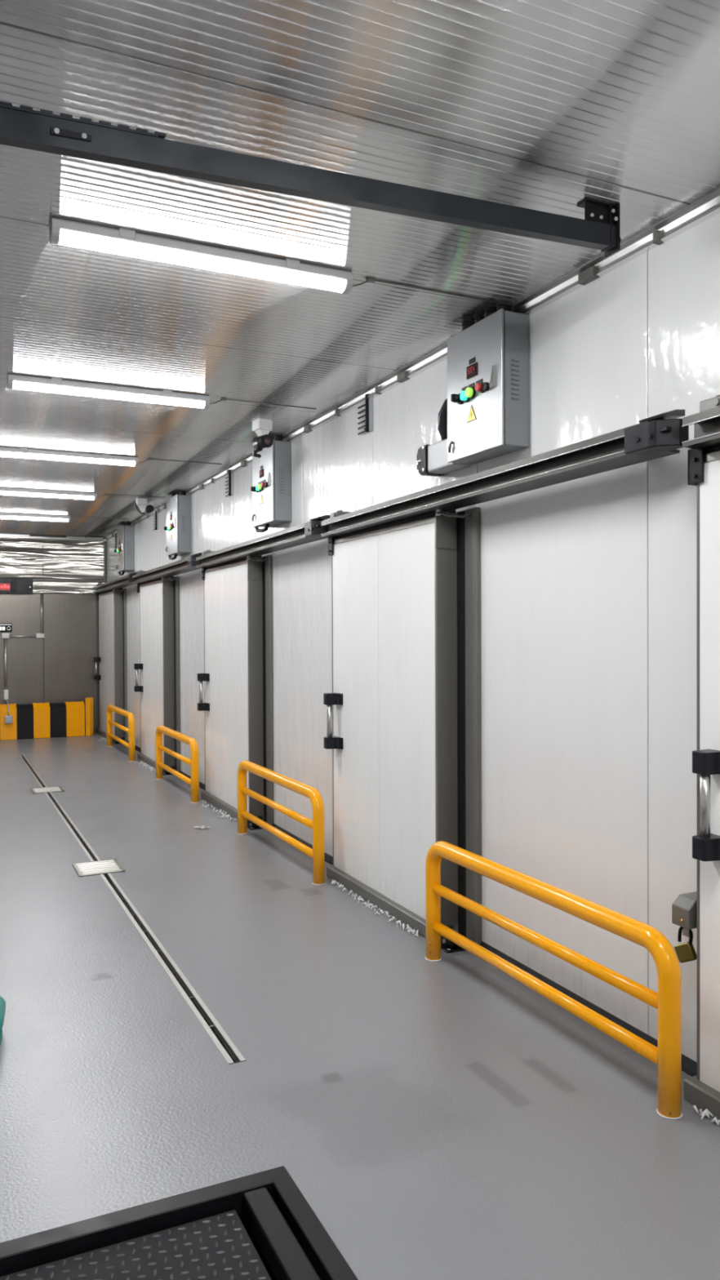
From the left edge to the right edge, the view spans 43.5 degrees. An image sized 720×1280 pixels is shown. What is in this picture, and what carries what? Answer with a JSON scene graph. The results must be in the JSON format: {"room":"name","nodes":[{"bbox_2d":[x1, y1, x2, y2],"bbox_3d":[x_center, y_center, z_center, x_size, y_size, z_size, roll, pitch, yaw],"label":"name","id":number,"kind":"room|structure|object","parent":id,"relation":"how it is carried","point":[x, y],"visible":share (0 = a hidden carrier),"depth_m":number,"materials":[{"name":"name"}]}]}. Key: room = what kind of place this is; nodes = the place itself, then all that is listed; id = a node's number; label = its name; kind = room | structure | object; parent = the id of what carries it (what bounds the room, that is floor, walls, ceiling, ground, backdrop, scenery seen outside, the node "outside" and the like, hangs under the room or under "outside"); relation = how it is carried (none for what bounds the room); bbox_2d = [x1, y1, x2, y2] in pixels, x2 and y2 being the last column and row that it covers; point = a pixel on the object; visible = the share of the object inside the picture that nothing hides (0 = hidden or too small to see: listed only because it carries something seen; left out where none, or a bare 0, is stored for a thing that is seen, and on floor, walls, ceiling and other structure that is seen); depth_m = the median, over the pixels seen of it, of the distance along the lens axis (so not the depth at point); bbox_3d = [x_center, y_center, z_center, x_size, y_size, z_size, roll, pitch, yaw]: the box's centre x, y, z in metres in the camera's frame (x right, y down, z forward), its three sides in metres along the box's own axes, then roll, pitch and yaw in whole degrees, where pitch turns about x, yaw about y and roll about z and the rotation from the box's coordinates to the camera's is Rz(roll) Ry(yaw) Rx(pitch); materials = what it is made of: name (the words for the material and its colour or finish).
{"room":"cold storage corridor","nodes":[
{"label":"cold storage corridor","id":0,"kind":"room"},
{"bbox_2d":[0,533,106,733],"bbox_3d":[-6.073,-0.066,13.466,4.470,3.100,0.100,-1,1,-25],"label":"wall","id":1,"kind":"structure","parent":0,"point":[57,667],"depth_m":14.02,"materials":[{"name":"metal"}]},
{"bbox_2d":[0,622,12,631],"bbox_3d":[-5.505,-0.188,13.647,0.455,0.135,0.054,-1,1,-25],"label":"controller","id":2,"kind":"object","parent":1,"relation":"attached to","point":[4,627],"visible":1,"depth_m":13.69,"materials":[{"name":"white plastic"}]},
{"bbox_2d":[0,577,32,594],"bbox_3d":[-6.019,-0.813,13.384,2.200,0.235,0.081,-1,1,-25],"label":"led sign","id":3,"kind":"object","parent":1,"relation":"attached to","point":[7,585],"visible":1,"depth_m":13.72,"materials":[{"name":"black plastic"}]},
{"bbox_2d":[1,593,44,701],"bbox_3d":[-5.152,0.109,13.813,0.610,1.645,0.059,-1,1,-25],"label":"conduit","id":4,"kind":"object","parent":1,"relation":"attached to","point":[4,635],"visible":1,"depth_m":13.71,"materials":[{"name":"metal"}]},
{"bbox_2d":[4,699,13,723],"bbox_3d":[-5.274,1.066,13.514,0.115,0.328,0.442,-1,1,-25],"label":"box","id":5,"kind":"object","parent":4,"relation":"hanging from","point":[7,719],"visible":1,"depth_m":13.33,"materials":[{"name":"grey plastic"}]},
{"bbox_2d":[4,715,13,723],"bbox_3d":[-5.191,1.174,13.338,0.115,0.115,0.050,-1,1,-25],"label":"socket","id":6,"kind":"object","parent":5,"relation":"attached to","point":[7,719],"depth_m":13.32,"materials":[{"name":"grey plastic"}]},
{"bbox_2d":[0,533,106,541],"bbox_3d":[-6.042,-1.574,13.372,4.470,0.058,0.067,-1,1,-25],"label":"trim","id":7,"kind":"structure","parent":1,"relation":"attached to","point":[2,535],"depth_m":13.97,"materials":[{"name":"metal"}]},
{"bbox_2d":[16,577,106,582],"bbox_3d":[-6.047,-0.918,13.393,4.470,0.035,0.060,-1,1,-25],"label":"trim","id":8,"kind":"structure","parent":1,"relation":"attached to","point":[33,580],"depth_m":14.06,"materials":[{"name":"metal"}]},
{"bbox_2d":[0,732,719,1279],"bbox_3d":[-2.168,1.555,5.193,4.470,0.001,18.220,-1,1,-25],"label":"floor","id":9,"kind":"structure","parent":0,"point":[446,1118],"depth_m":3.25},
{"bbox_2d":[0,995,5,1045],"bbox_3d":[-1.588,1.482,3.515,0.399,0.174,0.417,-1,1,-25],"label":"plastic bag","id":10,"kind":"object","parent":9,"relation":"on","point":[2,1003],"visible":1,"depth_m":3.54,"materials":[{"name":"teal plastic"}]},
{"bbox_2d":[0,697,93,740],"bbox_3d":[-5.408,1.189,13.469,2.735,0.585,0.460,-1,1,-25],"label":"barrier","id":11,"kind":"object","parent":9,"relation":"on","point":[67,718],"visible":1,"depth_m":13.61,"materials":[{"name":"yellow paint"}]},
{"bbox_2d":[30,786,64,793],"bbox_3d":[-3.158,1.512,9.114,0.300,0.010,0.300,-1,1,-25],"label":"drain cover","id":12,"kind":"object","parent":9,"relation":"on","point":[55,788],"visible":1,"depth_m":9.09,"materials":[{"name":"metal"}]},
{"bbox_2d":[71,858,125,876],"bbox_3d":[-1.770,1.538,6.109,0.300,0.010,0.335,-1,1,-25],"label":"drain cover","id":13,"kind":"object","parent":9,"relation":"on","point":[106,866],"visible":1,"depth_m":6.09,"materials":[{"name":"metal"}]},
{"bbox_2d":[106,704,135,761],"bbox_3d":[-3.155,1.193,11.868,0.082,0.593,1.667,-1,1,-25],"label":"guard rail","id":14,"kind":"object","parent":9,"relation":"on","point":[110,708],"visible":1,"depth_m":11.58,"materials":[{"name":"yellow metal"}]},
{"bbox_2d":[19,755,245,1064],"bbox_3d":[-2.420,1.560,7.529,0.066,0.062,9.239,-1,1,-25],"label":"channel","id":15,"kind":"object","parent":9,"relation":"in","point":[223,1042],"visible":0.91,"depth_m":4.49,"materials":[{"name":"metal"}]},
{"bbox_2d":[135,760,155,772],"bbox_3d":[-2.509,1.485,10.603,0.132,0.026,0.914,-1,1,-25],"label":"flakes","id":16,"kind":"object","parent":9,"relation":"on","point":[143,763],"visible":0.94,"depth_m":10.65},
{"bbox_2d":[162,768,172,775],"bbox_3d":[-2.144,1.470,10.122,0.150,0.065,0.120,-1,1,-25],"label":"guide","id":17,"kind":"object","parent":9,"relation":"on","point":[166,772],"visible":0.44,"depth_m":10.07,"materials":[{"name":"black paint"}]},
{"bbox_2d":[155,724,199,803],"bbox_3d":[-1.862,1.216,9.119,0.082,0.593,1.582,-1,1,-25],"label":"guard rail","id":18,"kind":"object","parent":9,"relation":"on","point":[193,762],"visible":1,"depth_m":8.84,"materials":[{"name":"yellow metal"}]},
{"bbox_2d":[0,1165,358,1279],"bbox_3d":[-0.561,1.641,1.669,1.478,0.127,1.572,-1,1,-25],"label":"scale","id":19,"kind":"object","parent":9,"relation":"in","point":[260,1225],"visible":1,"depth_m":2.39,"materials":[{"name":"black paint"}]},
{"bbox_2d":[193,825,209,828],"bbox_3d":[-1.287,1.518,7.326,0.120,0.010,0.090,-1,1,-25],"label":"paper scrap","id":20,"kind":"object","parent":9,"relation":"on","point":[202,826],"visible":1,"depth_m":7.32,"materials":[{"name":"white paper"}]},
{"bbox_2d":[198,800,237,821],"bbox_3d":[-1.292,1.507,8.027,0.123,0.026,1.000,-1,1,-25],"label":"flakes","id":21,"kind":"object","parent":9,"relation":"on","point":[224,815],"visible":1,"depth_m":7.87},
{"bbox_2d":[247,820,262,830],"bbox_3d":[-0.837,1.494,7.344,0.150,0.065,0.120,-1,1,-25],"label":"guide","id":22,"kind":"object","parent":9,"relation":"on","point":[253,826],"visible":0.41,"depth_m":7.30,"materials":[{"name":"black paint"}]},
{"bbox_2d":[237,760,324,884],"bbox_3d":[-0.597,1.239,6.429,0.082,0.593,1.657,-1,1,-25],"label":"guard rail","id":23,"kind":"object","parent":9,"relation":"on","point":[317,853],"visible":1,"depth_m":6.14,"materials":[{"name":"yellow metal"}]},
{"bbox_2d":[330,879,418,937],"bbox_3d":[0.059,1.530,5.209,0.083,0.027,1.141,-1,1,-25],"label":"flakes","id":24,"kind":"object","parent":9,"relation":"on","point":[333,882],"visible":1,"depth_m":5.11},
{"bbox_2d":[440,936,465,952],"bbox_3d":[0.474,1.518,4.557,0.150,0.065,0.120,-1,1,-25],"label":"guide","id":25,"kind":"object","parent":9,"relation":"on","point":[448,946],"visible":0.33,"depth_m":4.51,"materials":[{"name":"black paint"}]},
{"bbox_2d":[425,840,682,1119],"bbox_3d":[0.690,1.262,3.692,0.082,0.593,1.647,-1,1,-25],"label":"guard rail","id":26,"kind":"object","parent":9,"relation":"on","point":[667,1000],"visible":1,"depth_m":3.35,"materials":[{"name":"yellow metal"}]},
{"bbox_2d":[693,1104,719,1124],"bbox_3d":[1.249,1.552,2.713,0.070,0.025,0.651,-1,1,-25],"label":"flakes","id":27,"kind":"object","parent":9,"relation":"on","point":[705,1113],"visible":1,"depth_m":2.95,"materials":[{"name":"white"}]},
{"bbox_2d":[0,0,719,537],"bbox_3d":[-2.159,-1.594,5.171,4.720,0.102,18.420,-1,1,-25],"label":"ceiling","id":28,"kind":"structure","parent":0,"point":[549,106],"depth_m":3.01,"materials":[{"name":"silver metal"}]},
{"bbox_2d":[0,512,126,522],"bbox_3d":[-3.963,-1.566,11.605,1.944,0.079,0.100,-1,1,-25],"label":"ceiling lamp","id":29,"kind":"object","parent":28,"relation":"attached to","point":[2,515],"visible":1,"depth_m":11.50,"materials":[{"name":"grey plastic"}]},
{"bbox_2d":[0,515,67,521],"bbox_3d":[-4.302,-1.542,11.446,1.138,0.032,0.080,-1,1,-25],"label":"diffuser","id":30,"kind":"object","parent":29,"relation":"attached to","point":[56,518],"depth_m":11.51,"materials":[{"name":"white plastic"}]},
{"bbox_2d":[0,486,165,500],"bbox_3d":[-3.057,-1.549,9.678,1.944,0.079,0.100,-1,1,-25],"label":"ceiling lamp","id":31,"kind":"object","parent":28,"relation":"attached to","point":[3,491],"visible":1,"depth_m":9.54,"materials":[{"name":"grey plastic"}]},
{"bbox_2d":[0,491,93,499],"bbox_3d":[-3.396,-1.526,9.518,1.138,0.032,0.080,-1,1,-25],"label":"diffuser","id":32,"kind":"object","parent":31,"relation":"attached to","point":[66,495],"depth_m":9.56,"materials":[{"name":"white plastic"}]},
{"bbox_2d":[0,446,222,466],"bbox_3d":[-2.120,-1.532,7.687,1.944,0.079,0.100,-1,1,-25],"label":"ceiling lamp","id":33,"kind":"object","parent":28,"relation":"attached to","point":[21,452],"visible":1,"depth_m":7.52,"materials":[{"name":"grey plastic"}]},
{"bbox_2d":[0,451,134,466],"bbox_3d":[-2.459,-1.509,7.528,1.138,0.032,0.080,-1,1,-25],"label":"diffuser","id":34,"kind":"object","parent":33,"relation":"attached to","point":[51,455],"depth_m":7.52,"materials":[{"name":"white plastic"}]},
{"bbox_2d":[134,497,154,514],"bbox_3d":[-2.441,-1.508,10.213,0.195,0.177,0.135,-1,1,-25],"label":"camera","id":35,"kind":"object","parent":28,"relation":"attached to","point":[141,503],"visible":1,"depth_m":10.18,"materials":[{"name":"white plastic"}]},
{"bbox_2d":[7,373,315,409],"bbox_3d":[-1.175,-1.515,5.678,1.944,0.079,0.100,-1,1,-25],"label":"ceiling lamp","id":36,"kind":"object","parent":28,"relation":"attached to","point":[56,385],"visible":1,"depth_m":5.48,"materials":[{"name":"grey plastic"}]},
{"bbox_2d":[13,381,204,408],"bbox_3d":[-1.515,-1.492,5.519,1.138,0.032,0.080,-1,1,-25],"label":"diffuser","id":37,"kind":"object","parent":36,"relation":"attached to","point":[57,387],"depth_m":5.48,"materials":[{"name":"white plastic"}]},
{"bbox_2d":[252,417,273,457],"bbox_3d":[-0.699,-1.440,6.433,0.117,0.249,0.225,-1,1,-34],"label":"camera","id":38,"kind":"object","parent":28,"relation":"attached to","point":[262,427],"visible":1,"depth_m":6.39,"materials":[{"name":"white plastic"}]},
{"bbox_2d":[48,217,497,303],"bbox_3d":[-0.250,-1.498,3.710,1.944,0.079,0.100,-1,1,-25],"label":"ceiling lamp","id":39,"kind":"object","parent":28,"relation":"attached to","point":[122,242],"visible":1,"depth_m":3.50,"materials":[{"name":"grey plastic"}]},
{"bbox_2d":[58,231,346,292],"bbox_3d":[-0.589,-1.475,3.551,1.138,0.032,0.080,-1,1,-25],"label":"diffuser","id":40,"kind":"object","parent":39,"relation":"attached to","point":[99,241],"depth_m":3.50,"materials":[{"name":"white plastic"}]},
{"bbox_2d":[0,101,621,257],"bbox_3d":[-0.984,-1.370,2.325,4.211,0.302,0.083,-1,1,-25],"label":"ceiling beam","id":41,"kind":"structure","parent":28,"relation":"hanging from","point":[23,126],"depth_m":2.66,"materials":[{"name":"black metal"}]},
{"bbox_2d":[106,213,719,1062],"bbox_3d":[-0.098,-0.014,6.154,0.120,3.100,18.220,-1,1,-25],"label":"wall","id":42,"kind":"structure","parent":0,"point":[588,669],"depth_m":3.89,"materials":[{"name":"white metal"}]},
{"bbox_2d":[103,537,106,579],"bbox_3d":[-4.052,-1.293,14.326,0.030,0.680,0.045,-1,1,-25],"label":"trim","id":43,"kind":"structure","parent":42,"relation":"attached to","point":[104,542],"depth_m":14.30,"materials":[{"name":"metal"}]},
{"bbox_2d":[93,587,124,742],"bbox_3d":[-3.811,0.349,13.626,0.217,2.241,1.382,-1,1,-25],"label":"door","id":44,"kind":"structure","parent":42,"relation":"in","point":[110,659],"depth_m":13.29,"materials":[{"name":"metal"}]},
{"bbox_2d":[93,572,137,600],"bbox_3d":[-3.462,-0.749,12.862,0.248,0.279,3.115,-1,1,-25],"label":"door track","id":45,"kind":"object","parent":42,"relation":"attached to","point":[125,581],"visible":0.92,"depth_m":12.60,"materials":[{"name":"metal"}]},
{"bbox_2d":[114,533,116,548],"bbox_3d":[-3.654,-1.484,13.506,0.034,0.235,0.175,-1,1,-25],"label":"bracket","id":46,"kind":"object","parent":42,"relation":"attached to","point":[115,537],"visible":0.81,"depth_m":13.47,"materials":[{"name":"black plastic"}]},
{"bbox_2d":[114,522,134,575],"bbox_3d":[-3.287,-1.259,12.521,0.212,0.718,0.545,-1,1,-25],"label":"control box","id":47,"kind":"object","parent":42,"relation":"attached to","point":[125,550],"visible":1,"depth_m":12.31,"materials":[{"name":"metal"}]},
{"bbox_2d":[123,588,127,742],"bbox_3d":[-3.382,0.372,12.970,0.030,2.213,0.215,-1,1,-25],"label":"door frame","id":48,"kind":"structure","parent":42,"relation":"attached to","point":[125,655],"depth_m":12.88,"materials":[{"name":"metal"}]},
{"bbox_2d":[133,576,174,771],"bbox_3d":[-2.481,0.373,10.798,0.217,2.241,1.312,-1,1,-25],"label":"door","id":49,"kind":"structure","parent":42,"relation":"in","point":[157,651],"depth_m":10.56,"materials":[{"name":"metal"}]},
{"bbox_2d":[153,510,158,530],"bbox_3d":[-2.505,-1.463,11.062,0.034,0.235,0.175,-1,1,-25],"label":"bracket","id":50,"kind":"object","parent":42,"relation":"attached to","point":[156,516],"visible":0.96,"depth_m":11.02,"materials":[{"name":"black metal"}]},
{"bbox_2d":[132,552,201,592],"bbox_3d":[-2.141,-0.725,10.052,0.248,0.279,3.085,-1,1,-25],"label":"door track","id":51,"kind":"object","parent":42,"relation":"attached to","point":[188,564],"visible":0.93,"depth_m":9.75,"materials":[{"name":"metal"}]},
{"bbox_2d":[173,576,180,772],"bbox_3d":[-2.067,0.396,10.173,0.030,2.213,0.215,-1,1,-25],"label":"door frame","id":52,"kind":"structure","parent":42,"relation":"attached to","point":[176,583],"depth_m":10.08,"materials":[{"name":"metal"}]},
{"bbox_2d":[164,490,191,559],"bbox_3d":[-2.004,-1.235,9.793,0.212,0.718,0.545,-1,1,-25],"label":"control box","id":53,"kind":"object","parent":42,"relation":"attached to","point":[178,528],"visible":1,"depth_m":9.58,"materials":[{"name":"metal"}]},
{"bbox_2d":[225,470,233,497],"bbox_3d":[-1.206,-1.440,8.303,0.034,0.235,0.175,-1,1,-25],"label":"bracket","id":54,"kind":"object","parent":42,"relation":"attached to","point":[230,477],"visible":1,"depth_m":8.26,"materials":[{"name":"black metal"}]},
{"bbox_2d":[197,555,263,822],"bbox_3d":[-1.188,0.396,8.049,0.217,2.241,1.377,-1,1,-25],"label":"door","id":55,"kind":"structure","parent":42,"relation":"in","point":[232,677],"depth_m":7.84,"materials":[{"name":"metal"}]},
{"bbox_2d":[195,515,329,580],"bbox_3d":[-0.834,-0.701,7.274,0.248,0.279,3.085,-1,1,-25],"label":"door track","id":56,"kind":"object","parent":42,"relation":"attached to","point":[309,531],"visible":0.92,"depth_m":6.83,"materials":[{"name":"metal"}]},
{"bbox_2d":[262,555,273,825],"bbox_3d":[-0.761,0.419,7.395,0.030,2.213,0.215,-1,1,-25],"label":"door frame","id":57,"kind":"structure","parent":42,"relation":"attached to","point":[268,690],"depth_m":7.35,"materials":[{"name":"metal"}]},
{"bbox_2d":[250,435,291,533],"bbox_3d":[-0.731,-1.212,7.087,0.212,0.718,0.545,-1,1,-25],"label":"control box","id":58,"kind":"object","parent":42,"relation":"attached to","point":[271,488],"visible":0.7,"depth_m":6.88,"materials":[{"name":"metal"}]},
{"bbox_2d":[357,394,373,435],"bbox_3d":[0.030,-1.417,5.674,0.034,0.235,0.175,-1,1,-25],"label":"bracket","id":59,"kind":"object","parent":42,"relation":"attached to","point":[368,404],"visible":0.99,"depth_m":5.63,"materials":[{"name":"black plastic"}]},
{"bbox_2d":[323,509,457,937],"bbox_3d":[0.121,0.420,5.265,0.217,2.241,1.382,-1,1,-25],"label":"door","id":60,"kind":"structure","parent":42,"relation":"in","point":[392,704],"depth_m":5.07,"materials":[{"name":"metal"}]},
{"bbox_2d":[126,741,697,1076],"bbox_3d":[-0.159,1.516,6.132,0.035,0.040,18.190,-1,1,-25],"label":"baseboard","id":61,"kind":"structure","parent":42,"relation":"attached to","point":[689,1066],"depth_m":3.88,"materials":[{"name":"grey metal"}]},
{"bbox_2d":[104,187,719,540],"bbox_3d":[-0.179,-1.532,6.103,0.045,0.062,18.220,-1,1,-25],"label":"trim","id":62,"kind":"structure","parent":42,"relation":"attached to","point":[708,206],"depth_m":3.95,"materials":[{"name":"metal"}]},
{"bbox_2d":[415,398,471,476],"bbox_3d":[0.433,-1.072,4.708,0.131,0.389,0.372,-1,1,-25],"label":"junction","id":63,"kind":"object","parent":42,"relation":"attached to","point":[431,460],"visible":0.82,"depth_m":4.69,"materials":[{"name":"grey plastic"}]},
{"bbox_2d":[457,506,481,944],"bbox_3d":[0.550,0.443,4.608,0.030,2.213,0.215,-1,1,-25],"label":"door frame","id":64,"kind":"structure","parent":42,"relation":"attached to","point":[468,528],"depth_m":4.58,"materials":[{"name":"metal"}]},
{"bbox_2d":[447,305,529,464],"bbox_3d":[0.580,-1.214,4.298,0.212,0.668,0.482,-1,1,-25],"label":"control box","id":65,"kind":"object","parent":42,"relation":"attached to","point":[488,361],"visible":1,"depth_m":4.17,"materials":[{"name":"grey paint"}]},
{"bbox_2d":[481,382,489,391],"bbox_3d":[0.580,-1.168,4.162,0.020,0.038,0.037,-1,1,-25],"label":"switch","id":66,"kind":"object","parent":65,"relation":"attached to","point":[485,385],"depth_m":4.15,"materials":[{"name":"black plastic"}]},
{"bbox_2d":[320,409,688,555],"bbox_3d":[0.476,-0.678,4.487,0.248,0.279,3.085,-1,1,-25],"label":"door track","id":67,"kind":"object","parent":42,"relation":"attached to","point":[659,436],"visible":0.98,"depth_m":3.80,"materials":[{"name":"metal"}]},
{"bbox_2d":[671,891,697,937],"bbox_3d":[1.171,0.959,3.145,0.160,0.137,0.080,-1,1,-25],"label":"hasp","id":68,"kind":"object","parent":42,"relation":"attached to","point":[684,908],"visible":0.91,"depth_m":3.11,"materials":[{"name":"metal"}]},
{"bbox_2d":[674,926,697,962],"bbox_3d":[1.132,1.057,3.136,0.028,0.134,0.082,-1,1,-37],"label":"padlock","id":69,"kind":"object","parent":68,"relation":"hanging from","point":[686,952],"visible":0.86,"depth_m":3.12,"materials":[{"name":"gold metal"}]},
{"bbox_2d":[681,395,719,485],"bbox_3d":[1.796,-0.654,1.682,0.248,0.279,3.085,-1,1,-25],"label":"door track","id":70,"kind":"object","parent":42,"relation":"attached to","point":[706,423],"visible":0.94,"depth_m":2.97,"materials":[{"name":"metal"}]},
{"bbox_2d":[684,446,719,1119],"bbox_3d":[1.441,0.444,2.458,0.217,2.241,1.379,-1,1,-25],"label":"door","id":71,"kind":"structure","parent":42,"relation":"in","point":[702,1090],"depth_m":3.00,"materials":[{"name":"metal"}]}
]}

